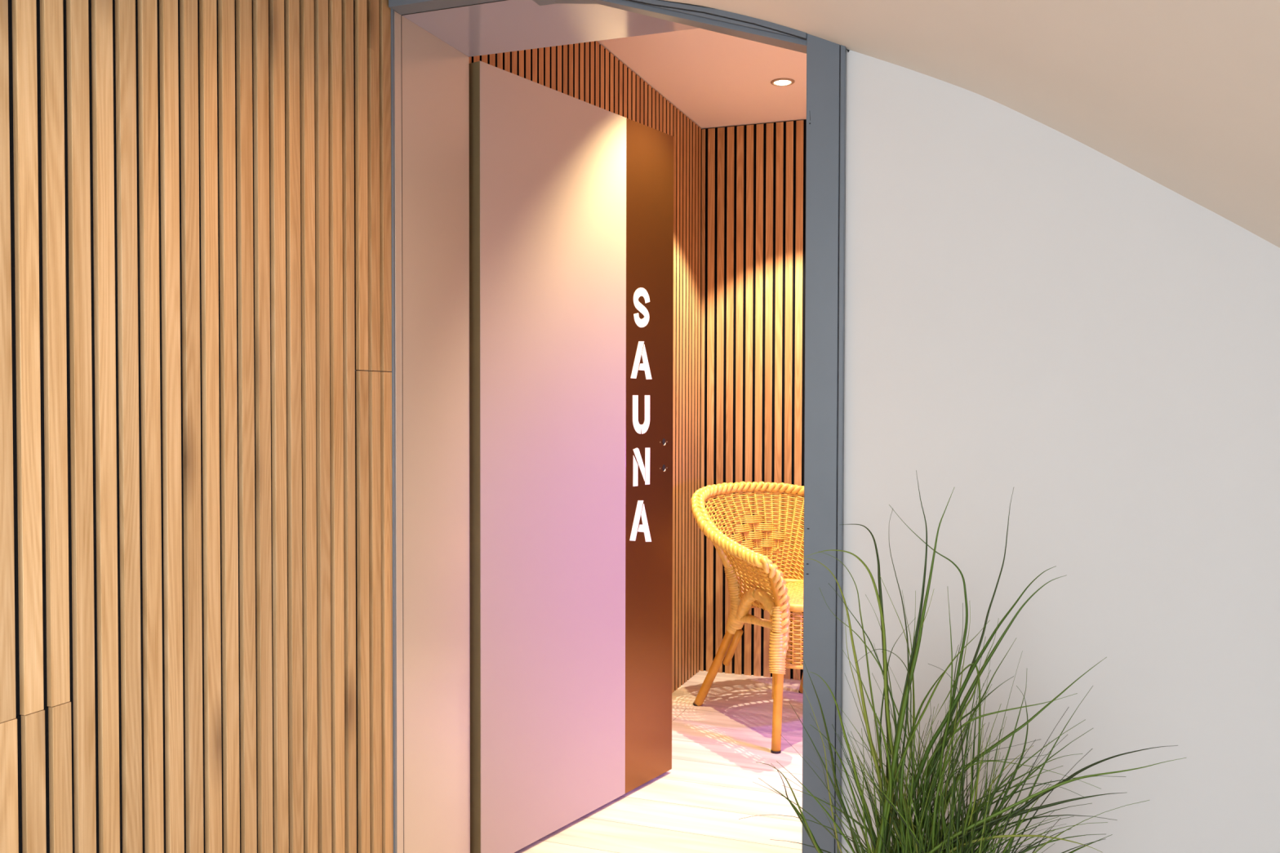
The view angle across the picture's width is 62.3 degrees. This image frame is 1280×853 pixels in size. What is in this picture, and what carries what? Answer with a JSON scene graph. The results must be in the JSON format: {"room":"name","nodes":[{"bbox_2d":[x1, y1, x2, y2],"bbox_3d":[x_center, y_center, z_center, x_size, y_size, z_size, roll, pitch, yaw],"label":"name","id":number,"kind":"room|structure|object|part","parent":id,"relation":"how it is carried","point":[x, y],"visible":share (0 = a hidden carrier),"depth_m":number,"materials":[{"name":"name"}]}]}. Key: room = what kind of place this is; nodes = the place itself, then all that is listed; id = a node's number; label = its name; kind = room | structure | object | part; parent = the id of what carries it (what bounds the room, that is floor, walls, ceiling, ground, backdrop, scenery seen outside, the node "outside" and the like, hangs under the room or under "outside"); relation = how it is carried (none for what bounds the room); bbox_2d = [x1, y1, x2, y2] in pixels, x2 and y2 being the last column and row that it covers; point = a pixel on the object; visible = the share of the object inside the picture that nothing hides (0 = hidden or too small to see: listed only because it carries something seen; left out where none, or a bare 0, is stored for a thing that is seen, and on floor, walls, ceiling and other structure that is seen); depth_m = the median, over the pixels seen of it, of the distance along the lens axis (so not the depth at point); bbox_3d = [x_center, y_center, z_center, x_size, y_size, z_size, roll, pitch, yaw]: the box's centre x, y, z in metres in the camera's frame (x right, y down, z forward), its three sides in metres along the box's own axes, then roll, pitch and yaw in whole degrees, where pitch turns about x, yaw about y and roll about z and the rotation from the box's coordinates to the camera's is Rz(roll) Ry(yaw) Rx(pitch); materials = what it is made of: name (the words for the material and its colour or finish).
{"room":"spa hallway","nodes":[
{"label":"spa hallway","id":0,"kind":"room"},
{"bbox_2d":[514,670,803,852],"bbox_3d":[0.526,1.223,1.265,3.060,0.100,6.620,1,1,20],"label":"floor","id":1,"kind":"structure","parent":0,"point":[718,745],"depth_m":3.27,"materials":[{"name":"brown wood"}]},
{"bbox_2d":[690,481,804,754],"bbox_3d":[0.558,0.674,4.034,0.669,0.883,0.728,0,1,-23],"label":"rattan armchair","id":2,"kind":"object","parent":1,"relation":"on","point":[768,590],"visible":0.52,"depth_m":4.00,"materials":[{"name":"wicker"}]},
{"bbox_3d":[0.295,0.923,4.109,0.036,0.379,0.247,-1,2,-37],"label":"leg","id":3,"kind":"part","parent":2,"relation":"part of","materials":[{"name":"wood"}]},
{"bbox_3d":[0.304,0.461,3.981,0.135,0.214,0.043,0,1,15],"label":"post","id":4,"kind":"part","parent":2,"relation":"part of","materials":[{"name":"wicker"}]},
{"bbox_3d":[0.421,0.705,3.809,0.028,0.057,0.327,0,1,-19],"label":"rail","id":5,"kind":"part","parent":2,"relation":"part of","materials":[{"name":"wicker"}]},
{"bbox_3d":[0.584,0.630,3.973,0.437,0.031,0.551,0,1,-23],"label":"seat","id":6,"kind":"part","parent":2,"relation":"part of","materials":[{"name":"wicker"}]},
{"bbox_3d":[0.468,0.795,3.634,0.075,0.642,0.046,0,1,-23],"label":"leg","id":7,"kind":"part","parent":2,"relation":"part of","materials":[{"name":"wood"}]},
{"bbox_3d":[0.692,0.920,4.276,0.036,0.379,0.247,0,1,-9],"label":"leg","id":8,"kind":"part","parent":2,"relation":"part of","materials":[{"name":"wood"}]},
{"bbox_2d":[738,470,1186,852],"bbox_3d":[0.472,0.614,1.637,0.655,1.101,0.426,1,2,32],"label":"potted grass","id":9,"kind":"object","parent":1,"relation":"on","point":[910,837],"depth_m":1.61,"materials":[{"name":"green plant"}]},
{"bbox_2d":[597,27,806,128],"bbox_3d":[1.152,-1.325,3.110,2.910,0.087,2.620,1,1,20],"label":"ceiling","id":10,"kind":"structure","parent":0,"point":[716,79],"depth_m":3.92,"materials":[{"name":"white paint"}]},
{"bbox_2d":[770,77,794,86],"bbox_3d":[0.539,-1.298,4.000,0.090,0.011,0.090,1,1,20],"label":"recessed light","id":11,"kind":"object","parent":10,"relation":"in","point":[782,82],"visible":1,"depth_m":3.98,"materials":[{"name":"beige"}]},
{"bbox_3d":[0.539,-1.298,4.000,0.062,0.011,0.062,1,1,20],"label":"lamp glass","id":12,"kind":"part","parent":11,"relation":"part of","materials":[{"name":"white glass"}]},
{"bbox_2d":[664,0,1279,248],"bbox_3d":[0.053,-0.320,-0.010,3.000,1.860,3.964,1,1,20],"label":"ceiling","id":13,"kind":"structure","parent":0,"point":[1184,95],"depth_m":1.49,"materials":[{"name":"beige paint"}]},
{"bbox_2d":[841,49,1279,852],"bbox_3d":[1.275,-0.064,1.839,1.777,2.450,0.338,1,1,20],"label":"wall","id":14,"kind":"structure","parent":0,"point":[1029,311],"depth_m":1.86,"materials":[{"name":"white paint"}]},
{"bbox_2d":[387,0,846,852],"bbox_3d":[-0.074,0.051,2.198,1.002,2.198,0.114,1,1,20],"label":"trim","id":15,"kind":"structure","parent":14,"relation":"attached to","point":[826,60],"depth_m":1.99,"materials":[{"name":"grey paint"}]},
{"bbox_3d":[-1.295,0.070,0.513,0.117,2.230,4.000,1,1,20],"label":"wall","id":16,"kind":"structure","parent":0,"visible":0},
{"bbox_2d":[0,0,70,723],"bbox_3d":[-0.937,-0.304,1.277,0.012,1.427,0.573,1,1,20],"label":"panel","id":17,"kind":"object","parent":16,"relation":"attached to","point":[34,599],"visible":1,"depth_m":1.49,"materials":[{"name":"brown wood"}]},
{"bbox_2d":[0,701,72,852],"bbox_3d":[-0.939,0.789,1.303,0.012,0.758,0.573,1,1,20],"label":"panel","id":18,"kind":"object","parent":16,"relation":"attached to","point":[36,748],"visible":1,"depth_m":1.50,"materials":[{"name":"brown wood"}]},
{"bbox_2d":[62,0,356,852],"bbox_3d":[-0.717,0.062,1.886,0.012,2.186,0.705,1,1,20],"label":"panel","id":19,"kind":"object","parent":16,"relation":"attached to","point":[209,144],"visible":1,"depth_m":1.81,"materials":[{"name":"brown wood"}]},
{"bbox_2d":[353,0,391,371],"bbox_3d":[-0.571,-0.574,2.265,0.012,0.908,0.132,1,1,20],"label":"panel","id":20,"kind":"object","parent":16,"relation":"attached to","point":[371,18],"visible":1,"depth_m":2.26,"materials":[{"name":"brown wood"}]},
{"bbox_2d":[355,370,393,852],"bbox_3d":[-0.573,0.514,2.290,0.012,1.265,0.132,1,1,20],"label":"panel","id":21,"kind":"object","parent":16,"relation":"attached to","point":[373,389],"visible":1,"depth_m":2.28,"materials":[{"name":"brown wood"}]},
{"bbox_3d":[-0.555,-0.066,2.531,0.131,2.413,0.302,1,1,20],"label":"wall","id":22,"kind":"structure","parent":0,"visible":0},
{"bbox_2d":[394,11,403,852],"bbox_3d":[-0.541,0.117,2.355,0.014,2.056,0.026,1,1,20],"label":"trim","id":23,"kind":"structure","parent":22,"relation":"attached to","point":[397,20],"depth_m":2.35,"materials":[{"name":"beige"}]},
{"bbox_2d":[401,15,470,852],"bbox_3d":[-0.486,0.114,2.510,0.016,2.056,0.302,1,1,20],"label":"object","id":24,"kind":"structure","parent":22,"relation":"attached to","point":[435,74],"depth_m":2.50,"materials":[{"name":"beige"}]},
{"bbox_2d":[400,0,506,852],"bbox_3d":[-0.365,0.119,2.304,0.354,2.056,0.002,1,1,20],"label":"trim","id":25,"kind":"structure","parent":22,"relation":"attached to","point":[500,0],"depth_m":2.36,"materials":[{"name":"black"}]},
{"bbox_2d":[469,60,673,852],"bbox_3d":[-0.163,0.099,3.045,0.042,2.039,0.903,1,2,34],"label":"door","id":26,"kind":"structure","parent":22,"relation":"in","point":[571,198],"depth_m":2.94,"materials":[{"name":"beige paint"}]},
{"bbox_3d":[0.563,-1.089,2.129,2.334,0.343,0.242,1,1,20],"label":"wall","id":27,"kind":"structure","parent":0,"visible":0},
{"bbox_2d":[395,0,697,57],"bbox_3d":[-0.022,-0.916,2.317,0.999,0.015,0.302,1,1,20],"label":"ceiling","id":28,"kind":"structure","parent":27,"relation":"attached to","point":[508,25],"depth_m":2.40,"materials":[{"name":"grey paint"}]},
{"bbox_3d":[1.615,-0.124,4.294,2.834,2.460,0.128,1,1,20],"label":"wall","id":29,"kind":"structure","parent":0,"visible":0},
{"bbox_2d":[698,119,806,679],"bbox_3d":[0.767,-0.108,4.532,1.076,2.413,0.012,1,1,20],"label":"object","id":30,"kind":"object","parent":29,"relation":"attached to","point":[753,212],"visible":0.43,"depth_m":4.63,"materials":[{"name":"brown wood"}]},
{"bbox_3d":[-0.128,-0.116,3.769,0.076,2.460,2.317,1,1,20],"label":"wall","id":31,"kind":"structure","parent":0,"visible":0},
{"bbox_2d":[469,40,701,693],"bbox_3d":[-0.107,-0.091,3.697,0.012,2.413,2.182,1,1,20],"label":"panel","id":32,"kind":"object","parent":31,"relation":"attached to","point":[587,72],"visible":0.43,"depth_m":4.42,"materials":[{"name":"brown wood"}]}
]}

